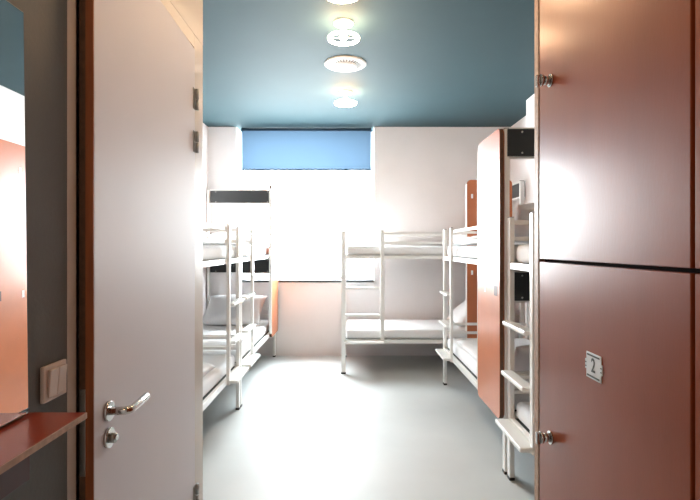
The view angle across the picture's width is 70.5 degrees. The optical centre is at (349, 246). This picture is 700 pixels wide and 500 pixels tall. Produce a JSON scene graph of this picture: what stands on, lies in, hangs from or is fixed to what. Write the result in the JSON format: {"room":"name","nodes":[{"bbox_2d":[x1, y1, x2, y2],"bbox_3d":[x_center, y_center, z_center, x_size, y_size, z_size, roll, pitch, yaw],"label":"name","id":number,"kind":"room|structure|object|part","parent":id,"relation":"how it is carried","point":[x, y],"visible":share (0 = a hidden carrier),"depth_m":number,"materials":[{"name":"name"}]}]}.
{"room":"dormitory","nodes":[
{"label":"dormitory","id":0,"kind":"room"},
{"bbox_2d":[76,0,78,499],"bbox_3d":[-1.328,-0.075,2.240,1.056,2.990,0.100,0,0,0],"label":"door frame","id":1,"kind":"structure","parent":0,"point":[77,1],"depth_m":2.19,"materials":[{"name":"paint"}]},
{"bbox_2d":[1,0,202,499],"bbox_3d":[-0.740,-0.075,0.545,0.120,2.990,3.490,0,0,0],"label":"wall","id":2,"kind":"structure","parent":0,"point":[45,21],"depth_m":1.11,"materials":[{"name":"grey paint"}]},
{"bbox_2d":[0,0,27,426],"bbox_3d":[-0.671,-0.071,0.336,0.017,0.828,1.372,0,0,0],"label":"wall mirror","id":3,"kind":"object","parent":2,"relation":"attached to","point":[13,258],"visible":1,"depth_m":0.98,"materials":[{"name":"grey mirror"}]},
{"bbox_2d":[0,412,86,499],"bbox_3d":[-0.616,0.415,0.345,0.128,0.136,1.391,0,0,0],"label":"wall shelf","id":4,"kind":"object","parent":2,"relation":"attached to","point":[20,438],"visible":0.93,"depth_m":0.95,"materials":[{"name":"red laminate"}]},
{"bbox_2d":[40,359,66,403],"bbox_3d":[-0.671,0.304,1.128,0.019,0.081,0.088,0,0,0],"label":"light switch","id":5,"kind":"object","parent":2,"relation":"attached to","point":[53,375],"visible":1,"depth_m":1.11,"materials":[{"name":"beige plastic"}]},
{"bbox_2d":[67,0,202,499],"bbox_3d":[-0.689,0.245,1.740,0.222,2.350,1.100,0,0,0],"label":"door","id":6,"kind":"structure","parent":2,"relation":"in","point":[141,63],"depth_m":1.52,"materials":[{"name":"paint"}]},
{"bbox_3d":[-0.675,0.470,1.250,0.014,0.220,0.003,0,0,-2],"label":"lock plate","id":7,"kind":"part","parent":6,"relation":"part of","materials":[{"name":"silver metal"}]},
{"bbox_3d":[-0.640,0.436,1.316,0.009,0.052,0.052,0,0,-2],"label":"handle","id":8,"kind":"part","parent":6,"relation":"part of","materials":[{"name":"silver metal"}]},
{"bbox_3d":[-0.607,0.435,1.374,0.058,0.024,0.137,0,0,0],"label":"lever","id":9,"kind":"part","parent":6,"relation":"part of","materials":[{"name":"silver metal"}]},
{"bbox_3d":[-0.671,-0.455,2.133,0.002,0.090,0.030,0,0,-2],"label":"hinge plate","id":10,"kind":"part","parent":6,"relation":"part of","materials":[{"name":"silver metal"}]},
{"bbox_3d":[-0.671,-0.640,2.133,0.002,0.090,0.030,0,0,-2],"label":"hinge plate","id":11,"kind":"part","parent":6,"relation":"part of","materials":[{"name":"silver metal"}]},
{"bbox_2d":[203,123,207,315],"bbox_3d":[-1.931,-0.075,2.810,0.150,2.990,8.020,0,0,0],"label":"wall","id":12,"kind":"structure","parent":0,"point":[205,128],"depth_m":6.36,"materials":[{"name":"white paint"}]},
{"bbox_2d":[208,127,510,355],"bbox_3d":[0.197,-0.075,6.645,4.106,2.990,0.350,0,0,0],"label":"wall","id":13,"kind":"structure","parent":0,"point":[421,175],"depth_m":6.47,"materials":[{"name":"white paint"}]},
{"bbox_2d":[241,131,372,278],"bbox_3d":[-0.585,-0.570,6.740,1.797,2.000,0.060,0,0,0],"label":"window","id":14,"kind":"structure","parent":13,"relation":"in","point":[244,276],"depth_m":6.71,"materials":[{"name":"white"}]},
{"bbox_2d":[242,279,373,281],"bbox_3d":[-0.585,0.445,6.580,1.797,0.030,0.260,0,0,0],"label":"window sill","id":15,"kind":"structure","parent":13,"relation":"attached to","point":[243,280],"depth_m":6.45,"materials":[{"name":"stone"}]},
{"bbox_2d":[203,0,533,130],"bbox_3d":[0.122,-1.645,2.760,4.256,0.150,8.120,0,0,0],"label":"ceiling","id":16,"kind":"structure","parent":0,"point":[431,63],"depth_m":4.21,"materials":[{"name":"teal paint"}]},
{"bbox_2d":[241,128,371,170],"bbox_3d":[-0.572,-1.286,6.519,1.717,0.562,0.050,0,0,0],"label":"roller blind","id":17,"kind":"object","parent":16,"relation":"hanging from","point":[263,149],"visible":1,"depth_m":6.50,"materials":[{"name":"blue fabric"}]},
{"bbox_2d":[328,0,355,3],"bbox_3d":[-0.045,-1.503,2.840,0.225,0.134,0.225,0,0,0],"label":"ceiling light","id":18,"kind":"object","parent":16,"relation":"attached to","point":[333,1],"visible":1,"depth_m":2.93,"materials":[{"name":"white"}]},
{"bbox_2d":[327,18,359,45],"bbox_3d":[-0.045,-1.503,3.460,0.225,0.134,0.225,0,0,0],"label":"ceiling light","id":19,"kind":"object","parent":16,"relation":"attached to","point":[343,23],"visible":1,"depth_m":3.44,"materials":[{"name":"white"}]},
{"bbox_3d":[-0.045,-1.478,3.460,0.052,0.084,0.052,0,0,0],"label":"globe","id":20,"kind":"part","parent":19,"relation":"part of","materials":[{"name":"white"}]},
{"bbox_2d":[324,55,366,71],"bbox_3d":[-0.040,-1.554,4.235,0.364,0.033,0.364,0,0,0],"label":"ceiling vent","id":21,"kind":"object","parent":16,"relation":"in","point":[345,63],"visible":1,"depth_m":4.18,"materials":[{"name":"white plastic"}]},
{"bbox_2d":[335,90,356,106],"bbox_3d":[-0.045,-1.503,5.020,0.225,0.134,0.225,0,0,0],"label":"ceiling light","id":22,"kind":"object","parent":16,"relation":"attached to","point":[345,93],"visible":1,"depth_m":5.00,"materials":[{"name":"white"}]},
{"bbox_2d":[203,356,533,499],"bbox_3d":[0.122,1.480,2.760,4.256,0.120,8.120,0,0,0],"label":"floor","id":23,"kind":"structure","parent":0,"point":[387,427],"depth_m":3.71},
{"bbox_2d":[203,223,248,410],"bbox_3d":[-1.363,0.337,3.330,0.968,2.167,2.064,0,0,0],"label":"bunk bed","id":24,"kind":"object","parent":23,"relation":"on","point":[233,375],"visible":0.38,"depth_m":3.91,"materials":[{"name":"white metal"}]},
{"bbox_3d":[-0.980,-0.148,3.138,0.022,0.026,1.555,0,0,0],"label":"guard rail","id":25,"kind":"part","parent":24,"relation":"part of","materials":[{"name":"white metal"}]},
{"bbox_3d":[-0.980,-0.045,3.138,0.022,0.026,1.555,0,0,0],"label":"guard rail","id":26,"kind":"part","parent":24,"relation":"part of","materials":[{"name":"white metal"}]},
{"bbox_3d":[-1.405,0.795,4.335,0.820,0.026,0.022,0,0,0],"label":"rail","id":27,"kind":"part","parent":24,"relation":"part of","materials":[{"name":"white metal"}]},
{"bbox_2d":[203,355,234,396],"bbox_3d":[-1.405,0.984,3.335,0.819,0.113,1.952,0,0,0],"label":"mattress","id":28,"kind":"object","parent":24,"relation":"on","point":[215,375],"visible":0.09,"depth_m":3.84,"materials":[{"name":"white fabric"}]},
{"bbox_2d":[203,362,215,376],"bbox_3d":[-1.383,0.876,3.436,0.721,0.098,0.717,0,0,0],"label":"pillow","id":29,"kind":"object","parent":28,"relation":"on","point":[207,367],"visible":0.02,"depth_m":3.65,"materials":[{"name":"white fabric"}]},
{"bbox_2d":[203,245,234,260],"bbox_3d":[-1.405,0.042,3.335,0.819,0.114,1.952,0,0,0],"label":"mattress","id":30,"kind":"object","parent":24,"relation":"on","point":[210,252],"visible":0.14,"depth_m":3.68,"materials":[{"name":"white fabric"}]},
{"bbox_3d":[-1.405,-0.150,4.335,0.820,0.026,0.022,0,0,0],"label":"rail","id":31,"kind":"part","parent":24,"relation":"part of","materials":[{"name":"white metal"}]},
{"bbox_3d":[-1.405,0.885,4.335,0.820,0.026,0.022,0,0,0],"label":"rail","id":32,"kind":"part","parent":24,"relation":"part of","materials":[{"name":"white metal"}]},
{"bbox_3d":[-0.980,0.115,3.335,0.030,0.040,1.950,0,0,0],"label":"rail","id":33,"kind":"part","parent":24,"relation":"part of","materials":[{"name":"white metal"}]},
{"bbox_3d":[-0.980,1.060,3.335,0.030,0.045,1.950,0,0,0],"label":"rail","id":34,"kind":"part","parent":24,"relation":"part of","materials":[{"name":"white metal"}]},
{"bbox_3d":[-0.980,0.611,4.335,0.030,1.582,0.050,0,0,0],"label":"leg","id":35,"kind":"part","parent":24,"relation":"part of","materials":[{"name":"white metal"}]},
{"bbox_2d":[203,185,277,406],"bbox_3d":[-1.363,0.337,5.410,0.968,2.167,2.064,0,0,0],"label":"bunk bed","id":36,"kind":"object","parent":23,"relation":"on","point":[263,264],"visible":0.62,"depth_m":6.20,"materials":[{"name":"white metal"}]},
{"bbox_3d":[-1.830,0.331,6.405,0.030,2.142,0.050,0,0,0],"label":"leg","id":37,"kind":"part","parent":36,"relation":"part of","materials":[{"name":"white metal"}]},
{"bbox_2d":[203,320,268,361],"bbox_3d":[-1.405,0.984,5.405,0.819,0.113,1.952,0,0,0],"label":"mattress","id":38,"kind":"object","parent":36,"relation":"on","point":[262,328],"visible":0.23,"depth_m":5.50,"materials":[{"name":"white fabric"}]},
{"bbox_2d":[203,330,249,344],"bbox_3d":[-1.399,0.889,4.852,0.728,0.072,0.715,0,0,0],"label":"duvet","id":39,"kind":"object","parent":38,"relation":"on","point":[205,332],"visible":0.2,"depth_m":4.84,"materials":[{"name":"white fabric"}]},
{"bbox_2d":[203,294,266,324],"bbox_3d":[-1.410,0.759,6.025,0.720,0.333,0.530,0,0,0],"label":"pillow","id":40,"kind":"object","parent":38,"relation":"on","point":[215,314],"visible":0.72,"depth_m":5.87,"materials":[{"name":"white fabric"}]},
{"bbox_3d":[-1.405,-0.150,6.405,0.820,0.026,0.022,0,0,0],"label":"rail","id":41,"kind":"part","parent":36,"relation":"part of","materials":[{"name":"white metal"}]},
{"bbox_3d":[-0.980,0.611,4.405,0.030,1.582,0.050,0,0,0],"label":"leg","id":42,"kind":"part","parent":36,"relation":"part of","materials":[{"name":"white metal"}]},
{"bbox_2d":[233,246,268,257],"bbox_3d":[-1.405,0.042,5.405,0.818,0.114,1.952,0,0,0],"label":"mattress","id":43,"kind":"object","parent":36,"relation":"on","point":[258,250],"visible":0.21,"depth_m":5.25,"materials":[{"name":"white fabric"}]},
{"bbox_2d":[203,242,245,244],"bbox_3d":[-1.391,-0.046,4.856,0.666,0.058,0.607,0,0,0],"label":"duvet","id":44,"kind":"object","parent":43,"relation":"on","point":[243,243],"visible":0.09,"depth_m":4.57,"materials":[{"name":"white fabric"}]},
{"bbox_2d":[214,235,262,245],"bbox_3d":[-1.410,-0.083,6.125,0.620,0.132,0.416,0,0,0],"label":"pillow","id":45,"kind":"object","parent":43,"relation":"on","point":[245,238],"visible":0.42,"depth_m":6.02,"materials":[{"name":"white fabric"}]},
{"bbox_3d":[-0.980,0.115,5.405,0.030,0.040,1.950,0,0,0],"label":"rail","id":46,"kind":"part","parent":36,"relation":"part of","materials":[{"name":"white metal"}]},
{"bbox_3d":[-0.980,1.060,5.405,0.030,0.045,1.950,0,0,0],"label":"rail","id":47,"kind":"part","parent":36,"relation":"part of","materials":[{"name":"white metal"}]},
{"bbox_3d":[-0.980,-0.148,5.603,0.022,0.026,1.555,0,0,0],"label":"guard rail","id":48,"kind":"part","parent":36,"relation":"part of","materials":[{"name":"white metal"}]},
{"bbox_3d":[-0.980,-0.045,5.603,0.022,0.026,1.555,0,0,0],"label":"guard rail","id":49,"kind":"part","parent":36,"relation":"part of","materials":[{"name":"white metal"}]},
{"bbox_3d":[-0.948,0.168,5.896,0.035,1.735,0.009,0,0,0],"label":"edge trim","id":50,"kind":"part","parent":36,"relation":"part of","materials":[{"name":"white metal"}]},
{"bbox_3d":[-0.948,0.168,6.163,0.029,1.825,0.527,0,0,0],"label":"privacy panel","id":51,"kind":"part","parent":36,"relation":"part of","materials":[{"name":"orange laminate"}]},
{"bbox_3d":[-0.980,0.331,6.405,0.030,2.142,0.050,0,0,0],"label":"leg","id":52,"kind":"part","parent":36,"relation":"part of","materials":[{"name":"white metal"}]},
{"bbox_2d":[341,180,524,373],"bbox_3d":[0.932,0.337,5.933,2.064,2.167,0.968,0,0,0],"label":"bunk bed","id":53,"kind":"object","parent":23,"relation":"on","point":[516,190],"visible":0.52,"depth_m":5.54,"materials":[{"name":"white metal"}]},
{"bbox_3d":[-0.073,0.611,5.550,0.050,1.582,0.030,0,0,0],"label":"leg","id":54,"kind":"part","parent":53,"relation":"part of","materials":[{"name":"white metal"}]},
{"bbox_3d":[0.927,1.060,5.550,1.950,0.045,0.030,0,0,0],"label":"rail","id":55,"kind":"part","parent":53,"relation":"part of","materials":[{"name":"white metal"}]},
{"bbox_2d":[346,246,448,254],"bbox_3d":[0.927,0.042,5.975,1.952,0.114,0.819,0,0,0],"label":"mattress","id":56,"kind":"object","parent":53,"relation":"on","point":[350,250],"visible":0.53,"depth_m":5.57,"materials":[{"name":"white fabric"}]},
{"bbox_2d":[449,227,465,245],"bbox_3d":[1.427,-0.150,6.000,0.398,0.266,0.660,0,0,0],"label":"pillow","id":57,"kind":"object","parent":56,"relation":"on","point":[455,237],"visible":0.16,"depth_m":5.81,"materials":[{"name":"white fabric"}]},
{"bbox_3d":[0.927,0.115,5.550,1.950,0.040,0.030,0,0,0],"label":"rail","id":58,"kind":"part","parent":53,"relation":"part of","materials":[{"name":"white metal"}]},
{"bbox_3d":[0.927,-0.045,6.400,1.950,0.026,0.022,0,0,0],"label":"guard rail","id":59,"kind":"part","parent":53,"relation":"part of","materials":[{"name":"white metal"}]},
{"bbox_3d":[0.927,-0.148,6.400,1.950,0.026,0.022,0,0,0],"label":"guard rail","id":60,"kind":"part","parent":53,"relation":"part of","materials":[{"name":"white metal"}]},
{"bbox_3d":[1.125,-0.045,5.550,1.555,0.026,0.022,0,0,0],"label":"guard rail","id":61,"kind":"part","parent":53,"relation":"part of","materials":[{"name":"white metal"}]},
{"bbox_3d":[1.125,-0.148,5.550,1.555,0.026,0.022,0,0,0],"label":"guard rail","id":62,"kind":"part","parent":53,"relation":"part of","materials":[{"name":"white metal"}]},
{"bbox_2d":[346,319,517,338],"bbox_3d":[0.927,0.984,5.975,1.952,0.114,0.818,0,0,0],"label":"mattress","id":63,"kind":"object","parent":53,"relation":"on","point":[355,328],"visible":0.6,"depth_m":5.59,"materials":[{"name":"white fabric"}]},
{"bbox_2d":[447,300,465,326],"bbox_3d":[1.427,0.768,6.000,0.378,0.313,0.660,0,0,0],"label":"pillow","id":64,"kind":"object","parent":63,"relation":"on","point":[459,313],"visible":0.3,"depth_m":5.86,"materials":[{"name":"white fabric"}]},
{"bbox_3d":[1.298,0.168,5.518,0.009,1.735,0.035,0,0,0],"label":"edge trim","id":65,"kind":"part","parent":53,"relation":"part of","materials":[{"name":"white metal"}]},
{"bbox_3d":[1.552,0.168,5.518,0.500,1.825,0.029,0,0,0],"label":"privacy panel","id":66,"kind":"part","parent":53,"relation":"part of","materials":[{"name":"orange laminate"}]},
{"bbox_3d":[1.927,0.331,5.550,0.050,2.142,0.030,0,0,0],"label":"leg","id":67,"kind":"part","parent":53,"relation":"part of","materials":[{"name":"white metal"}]},
{"bbox_2d":[435,127,533,474],"bbox_3d":[1.363,0.337,4.105,0.968,2.167,2.064,0,0,0],"label":"bunk bed","id":68,"kind":"object","parent":23,"relation":"on","point":[494,153],"visible":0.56,"depth_m":3.26,"materials":[{"name":"white metal"}]},
{"bbox_3d":[0.980,0.611,5.110,0.030,1.582,0.050,0,0,0],"label":"leg","id":69,"kind":"part","parent":68,"relation":"part of","materials":[{"name":"white metal"}]},
{"bbox_3d":[0.980,0.115,4.110,0.030,0.040,1.950,0,0,0],"label":"rail","id":70,"kind":"part","parent":68,"relation":"part of","materials":[{"name":"white metal"}]},
{"bbox_3d":[0.980,1.060,4.110,0.030,0.045,1.950,0,0,0],"label":"rail","id":71,"kind":"part","parent":68,"relation":"part of","materials":[{"name":"white metal"}]},
{"bbox_3d":[1.405,-0.150,5.110,0.820,0.026,0.022,0,0,0],"label":"rail","id":72,"kind":"part","parent":68,"relation":"part of","materials":[{"name":"white metal"}]},
{"bbox_3d":[0.980,-0.148,3.913,0.022,0.026,1.555,0,0,0],"label":"guard rail","id":73,"kind":"part","parent":68,"relation":"part of","materials":[{"name":"white metal"}]},
{"bbox_3d":[0.980,-0.045,3.913,0.022,0.026,1.555,0,0,0],"label":"guard rail","id":74,"kind":"part","parent":68,"relation":"part of","materials":[{"name":"white metal"}]},
{"bbox_3d":[0.948,0.168,3.619,0.035,1.735,0.009,0,0,0],"label":"edge trim","id":75,"kind":"part","parent":68,"relation":"part of","materials":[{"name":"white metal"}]},
{"bbox_2d":[448,245,518,261],"bbox_3d":[1.405,0.042,4.110,0.819,0.113,1.952,0,0,0],"label":"mattress","id":76,"kind":"object","parent":68,"relation":"on","point":[470,252],"visible":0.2,"depth_m":4.25,"materials":[{"name":"white fabric"}]},
{"bbox_2d":[458,235,529,244],"bbox_3d":[1.400,-0.074,4.748,0.653,0.114,0.536,0,0,0],"label":"duvet","id":77,"kind":"object","parent":76,"relation":"on","point":[472,237],"visible":0.27,"depth_m":4.56,"materials":[{"name":"white fabric"}]},
{"bbox_2d":[515,203,533,243],"bbox_3d":[1.450,-0.161,3.410,0.720,0.287,0.398,0,0,0],"label":"pillow","id":78,"kind":"object","parent":76,"relation":"on","point":[523,212],"visible":0.1,"depth_m":3.30,"materials":[{"name":"white fabric"}]},
{"bbox_3d":[1.405,0.885,5.110,0.820,0.026,0.022,0,0,0],"label":"rail","id":79,"kind":"part","parent":68,"relation":"part of","materials":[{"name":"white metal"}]},
{"bbox_2d":[448,338,529,409],"bbox_3d":[1.405,0.984,4.110,0.819,0.113,1.952,0,0,0],"label":"mattress","id":80,"kind":"object","parent":68,"relation":"on","point":[463,355],"visible":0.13,"depth_m":4.25,"materials":[{"name":"white fabric"}]},
{"bbox_2d":[457,340,529,359],"bbox_3d":[1.400,0.899,4.358,0.768,0.052,0.821,0,0,0],"label":"duvet","id":81,"kind":"object","parent":80,"relation":"on","point":[470,346],"visible":0.27,"depth_m":4.49,"materials":[{"name":"white fabric"}]},
{"bbox_2d":[515,344,529,370],"bbox_3d":[1.430,0.780,3.410,0.700,0.290,0.377,0,0,0],"label":"pillow","id":82,"kind":"object","parent":80,"relation":"on","point":[522,353],"visible":0.11,"depth_m":3.28,"materials":[{"name":"white fabric"}]},
{"bbox_3d":[1.405,0.795,5.110,0.820,0.026,0.022,0,0,0],"label":"rail","id":83,"kind":"part","parent":68,"relation":"part of","materials":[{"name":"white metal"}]},
{"bbox_3d":[0.948,0.168,3.352,0.029,1.825,0.527,0,0,0],"label":"privacy panel","id":84,"kind":"part","parent":68,"relation":"part of","materials":[{"name":"orange laminate"}]},
{"bbox_3d":[0.980,0.331,3.110,0.030,2.142,0.050,0,0,0],"label":"leg","id":85,"kind":"part","parent":68,"relation":"part of","materials":[{"name":"white metal"}]},
{"bbox_3d":[1.405,0.795,3.110,0.820,0.026,0.022,0,0,0],"label":"rail","id":86,"kind":"part","parent":68,"relation":"part of","materials":[{"name":"white metal"}]},
{"bbox_3d":[1.830,0.611,5.110,0.030,1.582,0.050,0,0,0],"label":"leg","id":87,"kind":"part","parent":68,"relation":"part of","materials":[{"name":"white metal"}]},
{"bbox_2d":[495,212,533,480],"bbox_3d":[1.368,0.337,2.025,0.968,2.167,2.064,0,0,0],"label":"ladder","id":88,"kind":"object","parent":23,"relation":"on","point":[519,436],"visible":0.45,"depth_m":2.94,"materials":[{"name":"white metal"}]},
{"bbox_3d":[0.985,0.611,3.030,0.030,1.582,0.050,0,0,0],"label":"leg","id":89,"kind":"part","parent":88,"relation":"part of","materials":[{"name":"white metal"}]},
{"bbox_3d":[0.985,0.115,2.030,0.030,0.040,1.950,0,0,0],"label":"rail","id":90,"kind":"part","parent":88,"relation":"part of","materials":[{"name":"white metal"}]},
{"bbox_3d":[0.985,1.060,2.030,0.030,0.045,1.950,0,0,0],"label":"rail","id":91,"kind":"part","parent":88,"relation":"part of","materials":[{"name":"white metal"}]},
{"bbox_3d":[1.410,-0.150,3.030,0.820,0.026,0.022,0,0,0],"label":"rail","id":92,"kind":"part","parent":88,"relation":"part of","materials":[{"name":"white metal"}]},
{"bbox_3d":[1.410,-0.050,3.030,0.820,0.026,0.022,0,0,0],"label":"rail","id":93,"kind":"part","parent":88,"relation":"part of","materials":[{"name":"white metal"}]},
{"bbox_3d":[1.410,0.885,3.030,0.820,0.026,0.022,0,0,0],"label":"rail","id":94,"kind":"part","parent":88,"relation":"part of","materials":[{"name":"white metal"}]},
{"bbox_2d":[517,402,529,429],"bbox_3d":[1.410,0.984,2.030,0.819,0.114,1.952,0,0,0],"label":"mattress","id":95,"kind":"object","parent":88,"relation":"on","point":[523,408],"visible":0.11,"depth_m":2.87,"materials":[{"name":"white fabric"}]},
{"bbox_2d":[517,245,529,263],"bbox_3d":[1.410,0.042,2.030,0.819,0.113,1.952,0,0,0],"label":"mattress","id":96,"kind":"object","parent":88,"relation":"on","point":[523,251],"visible":0.08,"depth_m":2.86,"materials":[{"name":"white fabric"}]},
{"bbox_3d":[1.410,0.795,3.030,0.820,0.026,0.022,0,0,0],"label":"rail","id":97,"kind":"part","parent":88,"relation":"part of","materials":[{"name":"white metal"}]},
{"bbox_2d":[534,0,699,499],"bbox_3d":[0.727,0.110,1.279,0.306,2.620,0.762,0,0,0],"label":"tall cabinet","id":98,"kind":"object","parent":23,"relation":"on","point":[615,270],"visible":1,"depth_m":1.16,"materials":[{"name":"brown"}]},
{"bbox_3d":[0.749,0.060,1.642,0.262,2.520,0.036,0,0,0],"label":"panel","id":99,"kind":"part","parent":98,"relation":"part of","materials":[{"name":"brown wood"}]},
{"bbox_3d":[0.607,0.588,1.528,0.026,0.040,0.040,0,0,0],"label":"knob","id":100,"kind":"part","parent":98,"relation":"part of","materials":[{"name":"silver metal"}]},
{"bbox_3d":[0.607,-0.514,1.528,0.026,0.040,0.040,0,0,0],"label":"knob","id":101,"kind":"part","parent":98,"relation":"part of","materials":[{"name":"silver metal"}]},
{"bbox_3d":[0.619,0.304,1.256,0.002,0.066,0.075,0,0,0],"label":"number plate","id":102,"kind":"part","parent":98,"relation":"part of","materials":[{"name":"white"}]},
{"bbox_3d":[0.629,-0.571,1.260,0.019,1.219,0.719,0,0,0],"label":"locker door","id":103,"kind":"part","parent":98,"relation":"part of","materials":[{"name":"brown wood"}]},
{"bbox_3d":[0.629,0.681,1.260,0.019,1.267,0.719,0,0,0],"label":"locker door","id":104,"kind":"part","parent":98,"relation":"part of","materials":[{"name":"orange metal"}]},
{"bbox_2d":[695,0,699,499],"bbox_3d":[0.727,0.110,0.511,0.306,2.620,0.761,0,0,0],"label":"tall cabinet","id":105,"kind":"object","parent":23,"relation":"on","point":[697,2],"visible":1,"depth_m":0.88,"materials":[{"name":"brown"}]},
{"bbox_3d":[0.629,-0.571,0.512,0.019,1.219,0.756,0,0,0],"label":"locker door","id":106,"kind":"part","parent":105,"relation":"part of","materials":[{"name":"brown wood"}]},
{"bbox_3d":[0.629,0.681,0.512,0.019,1.267,0.756,0,0,0],"label":"locker door","id":107,"kind":"part","parent":105,"relation":"part of","materials":[{"name":"orange metal"}]},
{"bbox_2d":[511,94,533,339],"bbox_3d":[2.068,-0.075,2.635,0.364,2.990,7.670,0,0,0],"label":"wall","id":108,"kind":"structure","parent":0,"point":[521,169],"depth_m":5.92,"materials":[{"name":"white paint"}]}
]}

